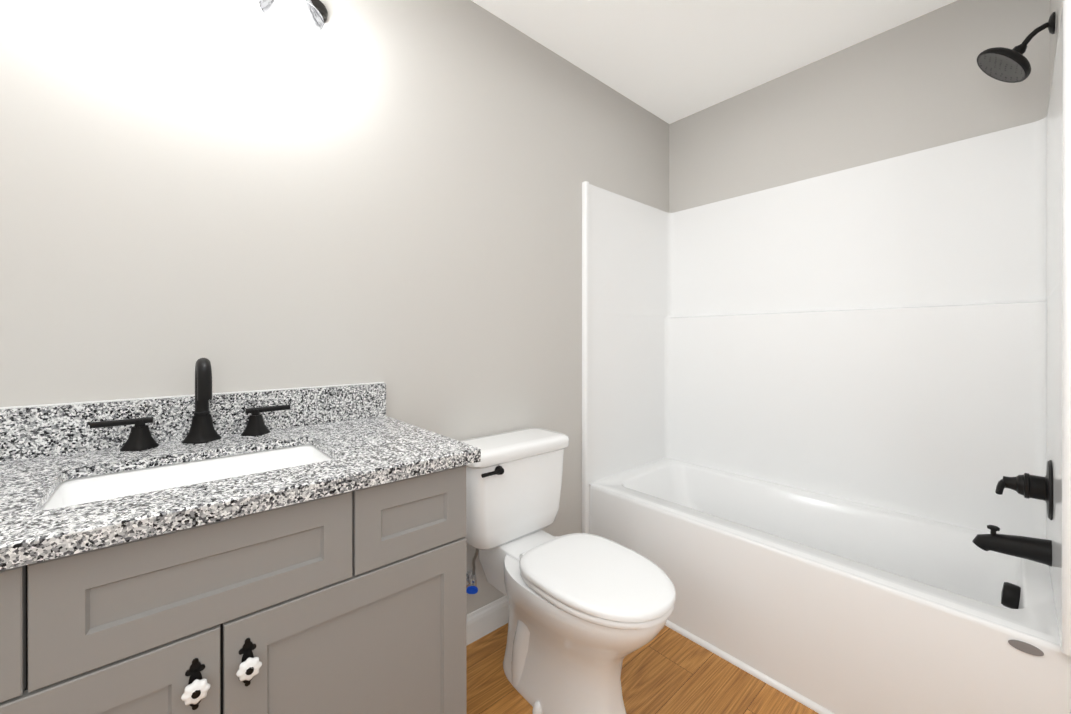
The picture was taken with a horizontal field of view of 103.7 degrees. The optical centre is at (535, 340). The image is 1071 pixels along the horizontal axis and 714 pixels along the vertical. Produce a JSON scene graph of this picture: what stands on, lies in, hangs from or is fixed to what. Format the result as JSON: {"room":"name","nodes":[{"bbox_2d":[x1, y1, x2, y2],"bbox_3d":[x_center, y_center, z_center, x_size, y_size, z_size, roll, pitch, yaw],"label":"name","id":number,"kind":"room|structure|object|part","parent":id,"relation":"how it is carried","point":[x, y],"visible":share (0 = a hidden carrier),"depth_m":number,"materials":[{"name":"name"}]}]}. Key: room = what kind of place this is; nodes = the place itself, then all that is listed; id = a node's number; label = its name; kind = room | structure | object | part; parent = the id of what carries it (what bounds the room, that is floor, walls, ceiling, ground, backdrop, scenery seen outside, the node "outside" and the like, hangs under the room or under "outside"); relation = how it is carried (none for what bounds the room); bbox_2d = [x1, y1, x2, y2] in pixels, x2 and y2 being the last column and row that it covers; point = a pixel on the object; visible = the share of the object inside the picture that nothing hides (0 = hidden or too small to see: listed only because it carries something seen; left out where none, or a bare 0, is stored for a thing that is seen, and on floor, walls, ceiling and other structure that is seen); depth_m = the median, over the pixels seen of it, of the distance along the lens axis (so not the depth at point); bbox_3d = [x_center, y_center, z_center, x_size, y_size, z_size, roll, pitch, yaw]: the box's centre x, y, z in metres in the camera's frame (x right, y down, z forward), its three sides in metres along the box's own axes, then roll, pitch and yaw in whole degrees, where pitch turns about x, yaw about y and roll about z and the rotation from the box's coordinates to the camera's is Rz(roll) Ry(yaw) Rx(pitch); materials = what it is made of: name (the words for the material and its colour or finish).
{"room":"bathroom","nodes":[
{"label":"bathroom","id":0,"kind":"room"},
{"bbox_2d":[0,0,668,614],"bbox_3d":[-0.498,-0.076,1.462,3.590,2.440,0.120,0,0,-41],"label":"wall","id":1,"kind":"structure","parent":0,"point":[244,194],"depth_m":1.24,"materials":[{"name":"grey paint"}]},
{"bbox_2d":[259,0,327,34],"bbox_3d":[-0.795,-0.933,0.996,0.606,0.146,0.184,0,0,-41],"label":"sconce","id":2,"kind":"object","parent":1,"relation":"attached to","point":[306,17],"visible":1,"depth_m":1.14,"materials":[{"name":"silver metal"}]},
{"bbox_2d":[466,595,508,645],"bbox_3d":[-0.142,1.091,1.687,0.973,0.106,0.014,0,0,-41],"label":"baseboard","id":3,"kind":"structure","parent":1,"relation":"attached to","point":[481,622],"depth_m":1.64,"materials":[{"name":"white wood"}]},
{"bbox_2d":[466,623,818,713],"bbox_3d":[0.349,1.196,0.498,3.590,0.100,2.690,0,0,-41],"label":"floor","id":4,"kind":"structure","parent":0,"point":[666,670],"depth_m":1.40,"materials":[{"name":"brown wood"}]},
{"bbox_2d":[0,358,480,713],"bbox_3d":[-0.663,0.593,0.856,0.940,1.106,0.572,0,0,-41],"label":"bathroom vanity","id":5,"kind":"object","parent":4,"relation":"on","point":[203,549],"visible":1,"depth_m":0.76,"materials":[{"name":"grey wood"}]},
{"bbox_3d":[-0.508,0.522,0.629,0.035,0.077,0.028,0,0,-41],"label":"knob","id":6,"kind":"part","parent":5,"relation":"part of","materials":[{"name":"white ceramic"}]},
{"bbox_2d":[0,383,480,570],"bbox_3d":[-0.664,0.206,0.856,0.940,0.134,0.570,0,0,-41],"label":"countertop","id":7,"kind":"structure","parent":5,"relation":"on","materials":[{"name":"stone"}]},
{"bbox_2d":[40,445,332,510],"bbox_3d":[-0.646,0.329,0.835,0.460,0.128,0.310,0,0,-41],"label":"sink","id":8,"kind":"object","parent":7,"relation":"in","point":[92,485],"depth_m":0.90,"materials":[{"name":"white ceramic"}]},
{"bbox_2d":[89,358,289,450],"bbox_3d":[-0.787,0.141,0.995,0.376,0.204,0.152,0,0,-41],"label":"faucet","id":9,"kind":"object","parent":7,"relation":"on","point":[204,421],"depth_m":1.01,"materials":[{"name":"black metal"}]},
{"bbox_3d":[-0.459,0.522,0.673,0.035,0.077,0.028,0,0,-41],"label":"knob","id":10,"kind":"part","parent":5,"relation":"part of","materials":[{"name":"white ceramic"}]},
{"bbox_2d":[460,428,675,713],"bbox_3d":[0.082,0.755,1.372,0.454,0.778,0.778,0,0,-41],"label":"toilet","id":11,"kind":"object","parent":4,"relation":"on","point":[588,613],"visible":0.96,"depth_m":1.29,"materials":[{"name":"white ceramic"}]},
{"bbox_3d":[-0.142,0.436,1.392,0.089,0.030,0.027,0,0,-41],"label":"lever","id":12,"kind":"part","parent":11,"relation":"part of","materials":[{"name":"black metal"}]},
{"bbox_3d":[-0.096,0.540,1.574,0.454,0.347,0.224,0,0,-41],"label":"tank","id":13,"kind":"part","parent":11,"relation":"part of","materials":[{"name":"white ceramic"}]},
{"bbox_3d":[0.180,0.699,1.259,0.355,0.046,0.478,0,0,-41],"label":"seat","id":14,"kind":"part","parent":11,"relation":"part of","materials":[{"name":"white plastic"}]},
{"bbox_2d":[582,0,1070,713],"bbox_3d":[1.009,0.109,1.698,0.770,2.070,1.508,0,0,-41],"label":"shower","id":15,"kind":"object","parent":4,"relation":"on","point":[826,442],"visible":1,"depth_m":1.64,"materials":[{"name":"white plastic"}]},
{"bbox_3d":[1.411,0.602,1.250,0.072,0.080,0.156,0,0,-41],"label":"spout","id":16,"kind":"part","parent":15,"relation":"part of","materials":[{"name":"black metal"}]},
{"bbox_2d":[471,0,956,123],"bbox_3d":[0.349,-1.344,0.494,3.590,0.100,2.690,0,0,-41],"label":"ceiling","id":17,"kind":"structure","parent":0,"point":[669,61],"depth_m":1.79,"materials":[{"name":"white paint"}]},
{"bbox_2d":[669,0,1049,212],"bbox_3d":[1.694,-0.076,1.594,0.120,2.440,2.570,0,0,-41],"label":"wall","id":18,"kind":"structure","parent":0,"point":[923,82],"depth_m":1.80,"materials":[{"name":"grey paint"}]},
{"bbox_2d":[1050,0,1063,89],"bbox_3d":[1.854,-0.074,0.775,0.718,2.440,1.126,0,0,-41],"label":"wall","id":19,"kind":"structure","parent":0,"point":[1056,6],"depth_m":1.26,"materials":[{"name":"grey paint"}]}
]}

